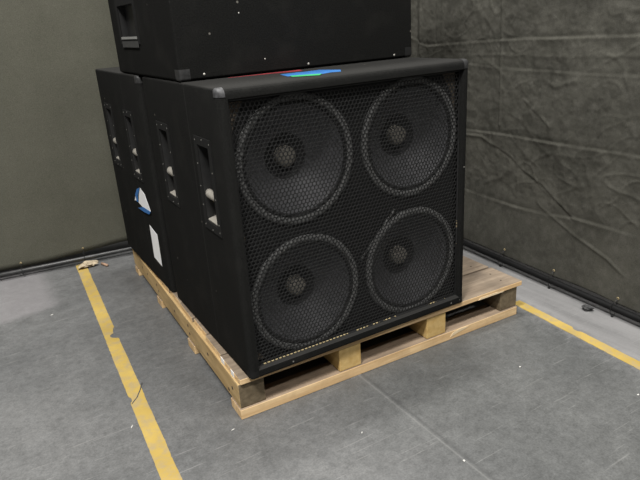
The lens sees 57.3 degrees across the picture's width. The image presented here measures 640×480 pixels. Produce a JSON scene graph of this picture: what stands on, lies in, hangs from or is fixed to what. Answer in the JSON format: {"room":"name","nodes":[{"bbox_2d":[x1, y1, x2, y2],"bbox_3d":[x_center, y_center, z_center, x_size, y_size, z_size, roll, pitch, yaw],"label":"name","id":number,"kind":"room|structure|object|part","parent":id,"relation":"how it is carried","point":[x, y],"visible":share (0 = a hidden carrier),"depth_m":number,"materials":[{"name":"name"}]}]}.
{"room":"warehouse","nodes":[
{"label":"warehouse","id":0,"kind":"room"},
{"bbox_2d":[0,239,639,479],"bbox_3d":[-0.204,0.629,1.893,12.000,0.120,12.000,-15,23,-28],"label":"floor","id":1,"kind":"structure","parent":0,"point":[570,410],"depth_m":1.93,"materials":[{"name":"grey concrete"}]},
{"bbox_2d":[0,0,131,276],"bbox_3d":[-1.362,-0.760,2.959,3.496,1.870,0.138,-13,22,-22],"label":"wall","id":2,"kind":"structure","parent":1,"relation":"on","point":[59,195],"depth_m":2.99,"materials":[{"name":"grey paint"}]},
{"bbox_3d":[-1.275,0.094,3.231,3.480,0.021,0.021,-13,22,-22],"label":"rail","id":3,"kind":"part","parent":2,"relation":"part of","materials":[{"name":"black metal"}]},
{"bbox_2d":[78,260,97,267],"bbox_3d":[-1.263,0.131,3.192,0.123,0.028,0.076,-21,27,-38],"label":"crumpled paper","id":4,"kind":"object","parent":1,"relation":"on","point":[89,263],"visible":1,"depth_m":3.18,"materials":[{"name":"beige paper"}]},
{"bbox_2d":[76,264,181,479],"bbox_3d":[-0.711,0.493,2.172,0.065,0.002,2.553,-14,23,-25],"label":"floor marking line","id":5,"kind":"object","parent":1,"relation":"on","point":[160,453],"depth_m":2.06,"materials":[{"name":"yellow paint"}]},
{"bbox_2d":[132,249,521,419],"bbox_3d":[-0.077,0.162,2.734,1.243,0.147,1.489,-14,23,-26],"label":"wooden pallet","id":6,"kind":"object","parent":1,"relation":"on","point":[497,289],"visible":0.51,"depth_m":2.16,"materials":[{"name":"brown wood"}]},
{"bbox_2d":[95,67,176,291],"bbox_3d":[-0.461,-0.390,2.800,0.890,0.884,0.737,-15,23,-28],"label":"speaker cabinet","id":7,"kind":"object","parent":6,"relation":"on","point":[122,95],"visible":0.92,"depth_m":2.49,"materials":[{"name":"black wood"}]},
{"bbox_2d":[106,108,119,160],"bbox_3d":[-0.923,-0.499,2.744,0.088,0.239,0.089,-15,23,-28],"label":"handle","id":8,"kind":"object","parent":7,"relation":"on","point":[108,110],"depth_m":2.75,"materials":[{"name":"black metal"}]},
{"bbox_3d":[-0.962,-0.489,2.723,0.003,0.290,0.140,-15,23,-28],"label":"handle","id":9,"kind":"part","parent":7,"relation":"part of","materials":[{"name":"black metal"}]},
{"bbox_3d":[-0.776,-0.391,2.431,0.003,0.290,0.140,-15,23,-28],"label":"handle","id":10,"kind":"part","parent":7,"relation":"part of","materials":[{"name":"black metal"}]},
{"bbox_2d":[126,116,139,174],"bbox_3d":[-0.737,-0.402,2.452,0.088,0.239,0.089,-15,23,-28],"label":"handle","id":11,"kind":"object","parent":7,"relation":"on","point":[129,126],"depth_m":2.46,"materials":[{"name":"black metal"}]},
{"bbox_2d":[142,57,467,378],"bbox_3d":[-0.051,-0.178,2.163,0.890,0.886,0.743,-15,23,-27],"label":"speaker cabinet","id":12,"kind":"object","parent":6,"relation":"on","point":[310,212],"visible":1,"depth_m":1.86,"materials":[{"name":"black carpet"}]},
{"bbox_3d":[-0.534,-0.267,2.060,0.003,0.290,0.140,-15,23,-27],"label":"handle","id":13,"kind":"part","parent":12,"relation":"part of","materials":[{"name":"black metal"}]},
{"bbox_2d":[160,129,175,197],"bbox_3d":[-0.496,-0.278,2.080,0.088,0.239,0.089,-15,23,-27],"label":"handle","id":14,"kind":"object","parent":12,"relation":"on","point":[164,140],"depth_m":2.09,"materials":[{"name":"black metal"}]},
{"bbox_3d":[-0.333,-0.159,1.737,0.003,0.290,0.140,-15,23,-27],"label":"handle","id":15,"kind":"part","parent":12,"relation":"part of","materials":[{"name":"black metal"}]},
{"bbox_2d":[198,145,217,226],"bbox_3d":[-0.294,-0.170,1.757,0.088,0.239,0.089,-15,23,-27],"label":"handle","id":16,"kind":"object","parent":12,"relation":"on","point":[204,160],"depth_m":1.77,"materials":[{"name":"black metal"}]},
{"bbox_2d":[108,0,411,81],"bbox_3d":[-0.260,-1.086,2.096,0.890,0.884,0.750,-15,23,-28],"label":"speaker cabinet","id":17,"kind":"object","parent":12,"relation":"on","point":[178,40],"visible":1,"depth_m":1.88,"materials":[{"name":"black wood"}]},
{"bbox_3d":[-0.689,-0.780,2.086,0.003,0.156,0.265,-15,23,-28],"label":"handle","id":18,"kind":"part","parent":17,"relation":"part of","materials":[{"name":"black plastic"}]},
{"bbox_2d":[118,4,136,36],"bbox_3d":[-0.677,-0.783,2.092,0.023,0.104,0.213,-15,23,-28],"label":"handle","id":19,"kind":"object","parent":17,"relation":"on","point":[126,17],"depth_m":2.16,"materials":[{"name":"black plastic"}]},
{"bbox_3d":[-0.682,-0.704,2.107,0.001,0.021,0.221,-15,23,-28],"label":"plate","id":20,"kind":"part","parent":17,"relation":"part of","materials":[{"name":"grey metal"}]},
{"bbox_2d":[228,71,459,365],"bbox_3d":[0.132,-0.081,1.878,0.821,0.817,0.004,-15,23,-27],"label":"grille","id":21,"kind":"object","parent":12,"relation":"attached to","point":[369,206],"depth_m":1.87,"materials":[{"name":"black metal"}]},
{"bbox_2d":[410,0,639,322],"bbox_3d":[0.934,-0.722,2.450,0.138,1.873,2.709,-14,23,-24],"label":"curtain","id":22,"kind":"object","parent":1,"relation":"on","point":[552,160],"visible":0.72,"depth_m":2.44,"materials":[{"name":"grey fabric"}]},
{"bbox_3d":[0.940,0.128,2.750,0.027,0.026,2.695,-14,23,-24],"label":"rail","id":23,"kind":"part","parent":22,"relation":"part of","materials":[{"name":"black metal"}]},
{"bbox_2d":[516,300,639,369],"bbox_3d":[1.133,0.454,1.953,0.048,0.001,1.314,-13,23,-24],"label":"floor marking line","id":24,"kind":"object","parent":1,"relation":"on","point":[625,358],"depth_m":2.21,"materials":[{"name":"yellow paint"}]},
{"bbox_2d":[581,304,594,310],"bbox_3d":[1.097,0.277,2.394,0.053,0.025,0.036,8,24,29],"label":"clump","id":25,"kind":"object","parent":1,"relation":"on","point":[586,307],"visible":1,"depth_m":2.39,"materials":[{"name":"grey"}]}
]}

